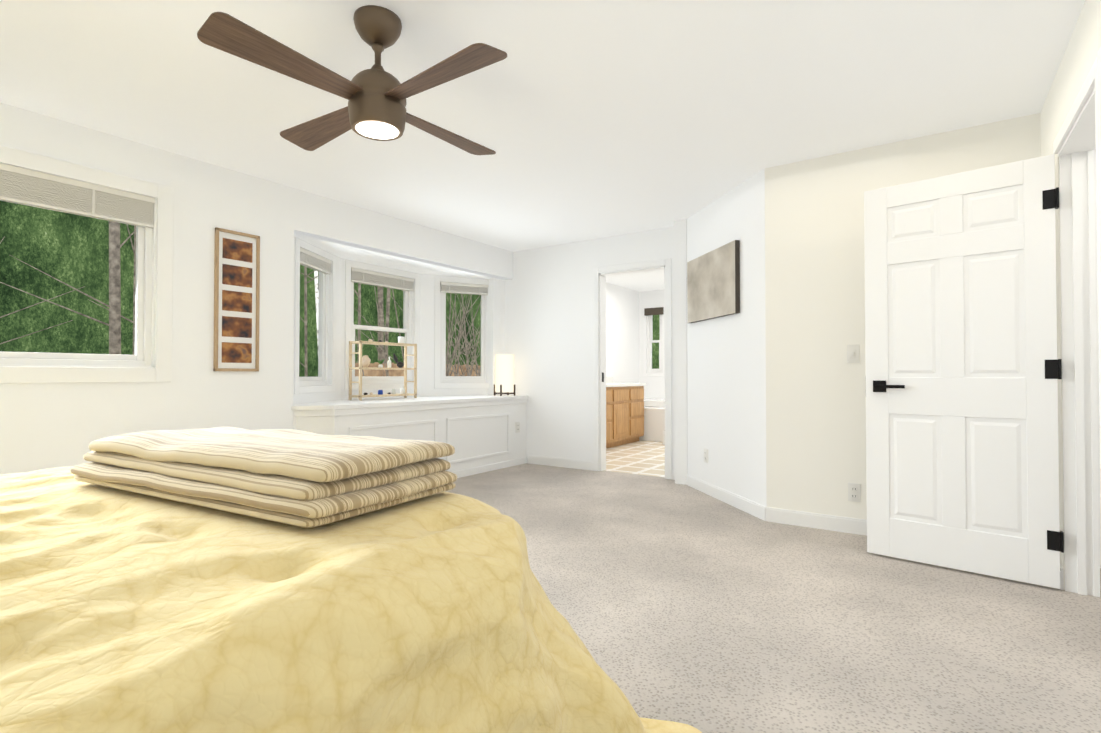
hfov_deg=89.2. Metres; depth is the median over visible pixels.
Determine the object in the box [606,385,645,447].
bathroom vanity
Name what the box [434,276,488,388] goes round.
bay window
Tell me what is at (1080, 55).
wall
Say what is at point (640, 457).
floor
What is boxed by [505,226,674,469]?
wall
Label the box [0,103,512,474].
wall
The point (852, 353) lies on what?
light switch
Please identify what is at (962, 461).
door leaf
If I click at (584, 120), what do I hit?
ceiling
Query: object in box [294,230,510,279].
ceiling
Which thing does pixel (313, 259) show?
blind
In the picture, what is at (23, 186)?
window blind
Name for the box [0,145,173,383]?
window
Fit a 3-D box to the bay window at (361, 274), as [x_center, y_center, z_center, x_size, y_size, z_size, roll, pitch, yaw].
[-1.742,-0.388,5.761,0.099,1.256,0.926,-1,-1,35]
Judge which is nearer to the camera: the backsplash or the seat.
the seat
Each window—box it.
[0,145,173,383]
[294,238,335,393]
[344,260,418,390]
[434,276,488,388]
[643,305,663,375]
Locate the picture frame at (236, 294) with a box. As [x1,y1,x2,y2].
[213,227,259,370]
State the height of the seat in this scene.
0.770 m
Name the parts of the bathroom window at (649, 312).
frame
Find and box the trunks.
[0,221,480,376]
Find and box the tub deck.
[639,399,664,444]
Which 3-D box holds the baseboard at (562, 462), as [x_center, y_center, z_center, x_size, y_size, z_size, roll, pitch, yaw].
[0.474,1.045,5.845,1.780,0.097,0.013,-1,-1,35]
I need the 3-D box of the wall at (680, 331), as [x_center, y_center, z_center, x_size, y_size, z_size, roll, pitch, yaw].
[2.330,-0.113,6.796,0.120,2.440,3.990,-1,-1,35]
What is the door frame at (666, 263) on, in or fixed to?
attached to the wall at (549, 318)
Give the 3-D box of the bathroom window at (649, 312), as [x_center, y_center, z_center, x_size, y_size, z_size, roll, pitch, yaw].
[1.778,-0.428,9.491,0.400,1.190,0.115,-1,-1,35]
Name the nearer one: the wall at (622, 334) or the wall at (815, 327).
the wall at (815, 327)
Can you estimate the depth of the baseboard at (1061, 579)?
2.61 m
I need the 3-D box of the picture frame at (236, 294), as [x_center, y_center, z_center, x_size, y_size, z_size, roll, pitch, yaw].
[-2.198,-0.456,3.921,0.025,0.980,0.300,-1,-1,35]
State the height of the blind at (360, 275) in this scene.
0.132 m
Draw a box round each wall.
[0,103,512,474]
[293,236,341,403]
[341,258,420,399]
[421,274,504,395]
[486,278,638,394]
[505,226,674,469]
[639,290,664,398]
[674,219,687,484]
[687,168,766,506]
[765,113,1100,567]
[1040,0,1100,589]
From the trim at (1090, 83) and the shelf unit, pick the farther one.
the shelf unit
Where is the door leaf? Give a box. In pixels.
[864,154,1063,588]
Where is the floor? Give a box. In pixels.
[604,440,664,476]
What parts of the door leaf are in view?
main door hardware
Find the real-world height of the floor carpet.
0.100 m
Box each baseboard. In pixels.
[527,455,674,479]
[686,474,765,520]
[766,507,866,535]
[1060,565,1063,589]
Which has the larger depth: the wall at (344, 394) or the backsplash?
the backsplash
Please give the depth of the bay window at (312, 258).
4.98 m
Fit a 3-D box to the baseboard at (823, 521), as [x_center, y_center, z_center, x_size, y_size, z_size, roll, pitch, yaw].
[2.081,1.008,3.428,1.450,0.097,0.013,-1,-1,35]
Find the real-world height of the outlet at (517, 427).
0.116 m
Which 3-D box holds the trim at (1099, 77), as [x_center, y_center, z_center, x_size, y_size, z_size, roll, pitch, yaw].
[1.233,-0.042,0.841,0.136,2.120,2.500,-1,-1,35]
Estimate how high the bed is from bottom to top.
1.050 m
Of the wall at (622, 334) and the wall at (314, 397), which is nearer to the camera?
the wall at (314, 397)
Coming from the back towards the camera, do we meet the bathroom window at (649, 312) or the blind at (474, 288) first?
the bathroom window at (649, 312)
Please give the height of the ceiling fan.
0.455 m
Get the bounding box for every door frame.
[593,258,671,479]
[1058,88,1099,596]
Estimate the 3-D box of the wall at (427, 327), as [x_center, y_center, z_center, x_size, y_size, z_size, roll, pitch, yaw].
[-1.022,0.041,6.403,1.016,2.120,0.120,0,-1,-25]
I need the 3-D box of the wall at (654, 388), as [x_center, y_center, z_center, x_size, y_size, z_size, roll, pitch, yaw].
[2.472,-0.079,9.047,2.440,2.440,0.120,-1,-1,35]
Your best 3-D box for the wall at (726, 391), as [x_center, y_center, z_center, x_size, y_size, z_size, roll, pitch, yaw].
[1.403,-0.145,4.648,0.120,2.440,1.577,0,-1,-10]
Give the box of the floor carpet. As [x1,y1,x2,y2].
[444,463,1100,732]
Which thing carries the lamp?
on the seat
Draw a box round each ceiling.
[0,0,1084,291]
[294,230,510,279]
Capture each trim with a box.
[1053,56,1100,480]
[1098,47,1100,239]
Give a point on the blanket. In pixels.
(299, 478)
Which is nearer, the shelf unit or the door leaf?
the door leaf
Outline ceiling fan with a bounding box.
[197,5,506,154]
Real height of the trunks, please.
9.004 m
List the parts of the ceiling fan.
blade, blade, blade, blade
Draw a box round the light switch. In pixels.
[847,344,858,362]
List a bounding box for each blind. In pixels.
[0,163,154,227]
[300,247,331,273]
[351,268,413,290]
[440,282,487,294]
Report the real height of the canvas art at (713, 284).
0.550 m
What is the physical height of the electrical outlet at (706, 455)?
0.116 m
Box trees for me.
[0,201,659,376]
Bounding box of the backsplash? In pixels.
[606,377,613,384]
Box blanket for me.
[70,427,456,527]
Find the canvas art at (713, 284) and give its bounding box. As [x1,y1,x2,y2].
[687,240,739,322]
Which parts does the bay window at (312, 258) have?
frame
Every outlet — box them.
[516,422,519,432]
[704,448,707,462]
[848,483,860,501]
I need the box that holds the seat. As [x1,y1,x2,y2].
[291,395,527,477]
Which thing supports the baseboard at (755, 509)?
attached to the wall at (726, 391)
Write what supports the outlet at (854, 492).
attached to the wall at (815, 327)
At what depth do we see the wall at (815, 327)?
3.64 m
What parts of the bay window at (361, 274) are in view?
frame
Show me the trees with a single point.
(72, 250)
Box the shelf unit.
[348,337,416,399]
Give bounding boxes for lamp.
[494,354,514,395]
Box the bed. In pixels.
[0,467,701,732]
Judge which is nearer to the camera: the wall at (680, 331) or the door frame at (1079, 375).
the door frame at (1079, 375)

